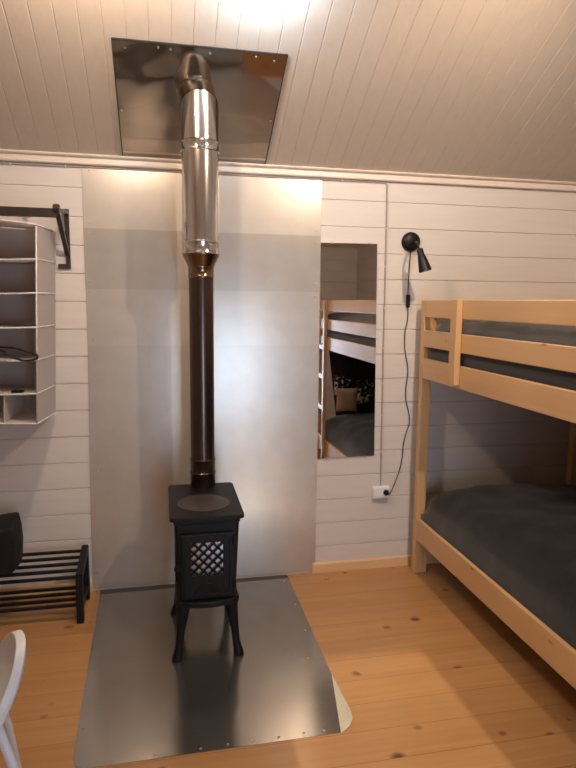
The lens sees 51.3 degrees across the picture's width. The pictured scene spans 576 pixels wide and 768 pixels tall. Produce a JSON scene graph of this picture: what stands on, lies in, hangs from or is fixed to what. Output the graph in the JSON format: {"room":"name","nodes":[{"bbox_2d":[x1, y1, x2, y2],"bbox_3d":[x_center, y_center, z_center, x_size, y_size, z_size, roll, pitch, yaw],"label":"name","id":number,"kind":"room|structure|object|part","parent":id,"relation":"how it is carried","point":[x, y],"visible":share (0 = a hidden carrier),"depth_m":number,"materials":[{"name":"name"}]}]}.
{"room":"cabin bedroom","nodes":[
{"label":"cabin bedroom","id":0,"kind":"room"},
{"bbox_2d":[0,0,575,181],"bbox_3d":[-0.036,-1.515,0.786,4.900,1.379,4.530,-1,8,-12],"label":"ceiling","id":1,"kind":"structure","parent":0,"point":[482,88],"depth_m":2.63,"materials":[{"name":"white wood"}]},
{"bbox_2d":[111,37,287,163],"bbox_3d":[-0.408,-1.253,2.737,0.716,0.328,0.562,-1,8,-12],"label":"ceiling plate","id":2,"kind":"object","parent":1,"relation":"attached to","point":[152,78],"visible":0.92,"depth_m":2.65,"materials":[{"name":"metal"}]},
{"bbox_2d":[0,161,575,589],"bbox_3d":[-0.516,-0.021,3.238,4.900,2.255,0.100,-1,8,-12],"label":"wall","id":3,"kind":"structure","parent":0,"point":[478,243],"depth_m":3.40,"materials":[{"name":"white wood"}]},
{"bbox_2d":[0,204,70,268],"bbox_3d":[-1.518,-0.691,2.746,0.952,0.289,0.265,-1,8,-12],"label":"coat rack","id":4,"kind":"object","parent":3,"relation":"attached to","point":[54,212],"visible":1,"depth_m":2.71,"materials":[{"name":"brown metal"}]},
{"bbox_2d":[0,216,55,424],"bbox_3d":[-1.336,-0.316,2.798,0.480,0.975,0.290,0,8,-5],"label":"hanging organiser","id":5,"kind":"object","parent":4,"relation":"hanging from","point":[27,256],"visible":0.98,"depth_m":2.90,"materials":[{"name":"fabric"}]},
{"bbox_2d":[11,390,23,392],"bbox_3d":[-1.241,0.035,2.754,0.052,0.013,0.020,-1,8,-12],"label":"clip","id":6,"kind":"object","parent":5,"relation":"on","point":[12,391],"visible":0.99,"depth_m":2.75,"materials":[{"name":"plastic"}]},
{"bbox_2d":[0,260,34,263],"bbox_3d":[-1.332,-0.572,2.764,0.420,0.016,0.281,2,8,-6],"label":"shelf","id":7,"kind":"object","parent":5,"relation":"attached to","point":[1,261],"depth_m":2.77,"materials":[{"name":"fabric"}]},
{"bbox_2d":[0,324,35,326],"bbox_3d":[-1.347,-0.275,2.803,0.420,0.016,0.281,2,8,-6],"label":"shelf","id":8,"kind":"object","parent":5,"relation":"attached to","point":[1,325],"depth_m":2.91,"materials":[{"name":"fabric"}]},
{"bbox_2d":[0,354,35,359],"bbox_3d":[-1.355,-0.128,2.823,0.420,0.016,0.281,2,8,-6],"label":"shelf","id":9,"kind":"object","parent":5,"relation":"attached to","point":[2,356],"depth_m":2.88,"materials":[{"name":"fabric"}]},
{"bbox_2d":[0,385,35,393],"bbox_3d":[-1.363,0.022,2.843,0.420,0.016,0.281,2,8,-6],"label":"shelf","id":10,"kind":"object","parent":5,"relation":"attached to","point":[4,389],"depth_m":2.86,"materials":[{"name":"fabric"}]},
{"bbox_2d":[0,411,35,422],"bbox_3d":[-1.369,0.157,2.861,0.420,0.008,0.281,2,8,-6],"label":"shelf","id":11,"kind":"object","parent":5,"relation":"attached to","point":[19,416],"depth_m":2.85,"materials":[{"name":"fabric"}]},
{"bbox_2d":[0,346,38,361],"bbox_3d":[-1.207,-0.135,2.663,0.188,0.071,0.014,-1,8,-12],"label":"strap loop","id":12,"kind":"object","parent":5,"relation":"on","point":[8,347],"visible":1,"depth_m":2.66,"materials":[{"name":"black fabric"}]},
{"bbox_3d":[-1.324,-0.730,2.743,0.420,0.014,0.281,2,8,-6],"label":"panel","id":13,"kind":"part","parent":5,"relation":"part of","materials":[{"name":"fabric"}]},
{"bbox_3d":[-1.139,-0.273,2.825,0.005,0.885,0.285,2,8,-6],"label":"panel","id":14,"kind":"part","parent":5,"relation":"part of","materials":[{"name":"fabric"}]},
{"bbox_2d":[0,162,387,485],"bbox_3d":[-0.833,-0.230,3.084,2.826,1.704,0.011,-1,8,-12],"label":"cable","id":15,"kind":"object","parent":3,"relation":"attached to","point":[10,163],"visible":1,"depth_m":3.19,"materials":[{"name":"white plastic"}]},
{"bbox_2d":[81,165,321,235],"bbox_3d":[-0.417,-0.932,3.077,1.215,0.307,0.005,-1,8,-12],"label":"sheet","id":16,"kind":"object","parent":3,"relation":"attached to","point":[112,198],"visible":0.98,"depth_m":3.06,"materials":[{"name":"grey metal"}]},
{"bbox_2d":[84,228,320,291],"bbox_3d":[-0.420,-0.636,3.115,1.215,0.298,0.005,-1,8,-12],"label":"sheet","id":17,"kind":"object","parent":3,"relation":"attached to","point":[114,258],"visible":1,"depth_m":3.11,"materials":[{"name":"grey metal"}]},
{"bbox_2d":[86,289,319,345],"bbox_3d":[-0.423,-0.347,3.156,1.215,0.294,0.005,-1,8,-12],"label":"sheet","id":18,"kind":"object","parent":3,"relation":"attached to","point":[115,317],"visible":0.99,"depth_m":3.15,"materials":[{"name":"grey metal"}]},
{"bbox_2d":[88,345,318,588],"bbox_3d":[-0.440,0.443,3.260,1.233,1.308,0.005,-1,8,-12],"label":"sheet","id":19,"kind":"object","parent":3,"relation":"attached to","point":[266,396],"visible":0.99,"depth_m":3.24,"materials":[{"name":"grey metal"}]},
{"bbox_2d":[0,553,439,596],"bbox_3d":[-0.516,1.075,3.331,4.700,0.058,0.014,-1,8,-12],"label":"baseboard","id":20,"kind":"structure","parent":3,"relation":"attached to","point":[368,563],"depth_m":3.50,"materials":[{"name":"brown wood"}]},
{"bbox_2d":[0,149,575,191],"bbox_3d":[-0.491,-1.104,3.025,4.700,0.053,0.032,-1,8,-12],"label":"trim","id":21,"kind":"structure","parent":3,"relation":"attached to","point":[10,155],"depth_m":3.13,"materials":[{"name":"white wood"}]},
{"bbox_2d":[317,242,376,458],"bbox_3d":[0.335,-0.174,3.338,0.338,1.200,0.008,-1,8,-12],"label":"wall mirror","id":22,"kind":"object","parent":3,"relation":"attached to","point":[348,271],"visible":1,"depth_m":3.33,"materials":[{"name":"silver mirror"}]},
{"bbox_2d":[372,485,389,498],"bbox_3d":[0.539,0.626,3.479,0.100,0.070,0.032,-1,8,-12],"label":"wall socket","id":23,"kind":"object","parent":3,"relation":"attached to","point":[377,491],"visible":0.98,"depth_m":3.47,"materials":[{"name":"white plastic"}]},
{"bbox_2d":[383,232,431,495],"bbox_3d":[0.663,-0.084,3.294,0.176,1.492,0.251,-1,8,-12],"label":"wall lamp","id":24,"kind":"object","parent":3,"relation":"attached to","point":[410,241],"visible":1,"depth_m":3.30,"materials":[{"name":"black plastic"}]},
{"bbox_3d":[0.642,-0.051,3.405,0.139,1.385,0.023,-4,9,-29],"label":"lamp cord","id":25,"kind":"part","parent":24,"relation":"part of","materials":[{"name":"black plastic"}]},
{"bbox_2d":[406,295,409,307],"bbox_3d":[0.672,-0.464,3.361,0.020,0.071,0.023,-1,8,-12],"label":"switch","id":26,"kind":"object","parent":24,"relation":"attached to","point":[407,296],"depth_m":3.35,"materials":[{"name":"black plastic"}]},
{"bbox_3d":[0.714,-0.645,3.133,0.078,0.129,0.069,-1,8,-12],"label":"lamp shade","id":27,"kind":"part","parent":24,"relation":"part of","materials":[{"name":"black plastic"}]},
{"bbox_2d":[0,563,575,767],"bbox_3d":[-0.065,1.443,1.179,4.900,0.080,4.670,-1,8,-12],"label":"floor","id":28,"kind":"structure","parent":0,"point":[427,674],"depth_m":2.45,"materials":[{"name":"brown wood"}]},
{"bbox_2d":[0,630,25,767],"bbox_3d":[-0.850,0.992,1.376,0.548,0.744,0.420,-4,9,-31],"label":"chair","id":29,"kind":"object","parent":28,"relation":"on","point":[13,646],"visible":1,"depth_m":1.41,"materials":[{"name":"white paint"}]},
{"bbox_3d":[-0.593,1.065,1.374,0.147,0.604,0.029,2,8,10],"label":"leg","id":30,"kind":"part","parent":29,"relation":"part of","materials":[{"name":"white paint"}]},
{"bbox_3d":[-0.746,1.030,1.620,0.029,0.604,0.147,3,8,16],"label":"leg","id":31,"kind":"part","parent":29,"relation":"part of","materials":[{"name":"white paint"}]},
{"bbox_2d":[0,545,89,623],"bbox_3d":[-1.430,1.001,2.928,0.852,0.295,0.275,-1,8,-12],"label":"shoe rack","id":32,"kind":"object","parent":28,"relation":"on","point":[82,577],"visible":0.98,"depth_m":2.95,"materials":[{"name":"black metal"}]},
{"bbox_2d":[0,512,22,574],"bbox_3d":[-1.474,0.770,2.874,0.373,0.251,0.170,-1,8,-12],"label":"bag","id":33,"kind":"object","parent":32,"relation":"on","point":[11,532],"visible":1,"depth_m":2.83,"materials":[{"name":"black fabric"}]},
{"bbox_3d":[-1.029,0.994,3.011,0.032,0.295,0.275,-1,8,-12],"label":"frame","id":34,"kind":"part","parent":32,"relation":"part of","materials":[{"name":"black paint"}]},
{"bbox_2d":[73,575,352,767],"bbox_3d":[-0.377,1.182,2.713,1.028,0.015,1.286,-1,8,-12],"label":"plate","id":35,"kind":"object","parent":28,"relation":"on","point":[139,704],"visible":0.99,"depth_m":2.47,"materials":[{"name":"metal"}]},
{"bbox_2d":[168,482,243,662],"bbox_3d":[-0.389,0.848,2.793,0.316,0.651,0.492,-1,8,-12],"label":"wood stove","id":36,"kind":"object","parent":35,"relation":"on","point":[205,522],"visible":1,"depth_m":2.58,"materials":[{"name":"black metal"}]},
{"bbox_3d":[-0.542,1.022,2.979,0.090,0.252,0.057,4,9,26],"label":"leg","id":37,"kind":"part","parent":36,"relation":"part of","materials":[{"name":"black metal"}]},
{"bbox_3d":[-0.516,0.733,2.765,0.012,0.230,0.300,-1,8,-12],"label":"panel","id":38,"kind":"part","parent":36,"relation":"part of","materials":[{"name":"black metal"}]},
{"bbox_3d":[-0.467,0.779,2.537,0.030,0.030,0.042,-1,8,-12],"label":"door knob","id":39,"kind":"part","parent":36,"relation":"part of","materials":[{"name":"black metal"}]},
{"bbox_3d":[-0.464,1.074,2.607,0.057,0.252,0.090,7,10,40],"label":"leg","id":40,"kind":"part","parent":36,"relation":"part of","materials":[{"name":"black metal"}]},
{"bbox_2d":[180,89,219,488],"bbox_3d":[-0.409,-0.402,2.835,0.178,1.819,0.185,-1,8,-12],"label":"flue pipe","id":41,"kind":"object","parent":36,"relation":"on","point":[199,142],"visible":1,"depth_m":2.75,"materials":[{"name":"metal"}]},
{"bbox_3d":[-0.387,0.536,2.757,0.316,0.017,0.479,-1,8,-12],"label":"plate","id":42,"kind":"part","parent":36,"relation":"part of","materials":[{"name":"black metal"}]},
{"bbox_3d":[-0.345,0.776,2.567,0.223,0.286,0.021,-1,8,-12],"label":"stove door","id":43,"kind":"part","parent":36,"relation":"part of","materials":[{"name":"black metal"}]},
{"bbox_3d":[-0.239,1.070,2.654,0.090,0.252,0.057,4,9,26],"label":"leg","id":44,"kind":"part","parent":36,"relation":"part of","materials":[{"name":"black metal"}]},
{"bbox_2d":[411,299,575,689],"bbox_3d":[1.446,0.449,2.479,1.080,1.571,2.155,-1,8,-12],"label":"bunk bed","id":45,"kind":"object","parent":28,"relation":"on","point":[553,401],"visible":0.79,"depth_m":2.64,"materials":[{"name":"brown wood"}]},
{"bbox_3d":[0.761,0.317,3.400,0.056,1.569,0.045,-1,8,-12],"label":"post","id":46,"kind":"part","parent":45,"relation":"part of","materials":[{"name":"brown wood"}]},
{"bbox_3d":[0.948,0.965,2.472,0.021,0.127,2.005,-1,8,-12],"label":"rail","id":47,"kind":"part","parent":45,"relation":"part of","materials":[{"name":"brown wood"}]},
{"bbox_2d":[421,483,575,649],"bbox_3d":[1.452,0.797,2.554,0.998,0.337,1.995,-1,8,-12],"label":"mattress","id":48,"kind":"object","parent":45,"relation":"on","point":[522,536],"visible":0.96,"depth_m":2.74,"materials":[{"name":"grey fabric"}]},
{"bbox_3d":[0.957,0.047,2.347,0.021,0.112,2.005,-1,8,-12],"label":"rail","id":49,"kind":"part","parent":45,"relation":"part of","materials":[{"name":"brown wood"}]},
{"bbox_3d":[0.959,-0.116,2.324,0.021,0.091,2.005,-1,8,-12],"label":"guard rail","id":50,"kind":"part","parent":45,"relation":"part of","materials":[{"name":"brown wood"}]},
{"bbox_3d":[0.961,-0.277,2.302,0.021,0.092,2.005,-1,8,-12],"label":"guard rail","id":51,"kind":"part","parent":45,"relation":"part of","materials":[{"name":"brown wood"}]},
{"bbox_2d":[428,321,575,390],"bbox_3d":[1.462,-0.102,2.432,0.994,0.290,1.995,-1,8,-12],"label":"mattress","id":52,"kind":"object","parent":45,"relation":"on","point":[541,333],"visible":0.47,"depth_m":2.52,"materials":[{"name":"grey fabric"}]},
{"bbox_3d":[1.731,0.300,3.600,0.064,1.569,0.045,-1,8,-12],"label":"post","id":53,"kind":"part","parent":45,"relation":"part of","materials":[{"name":"brown wood"}]}
]}

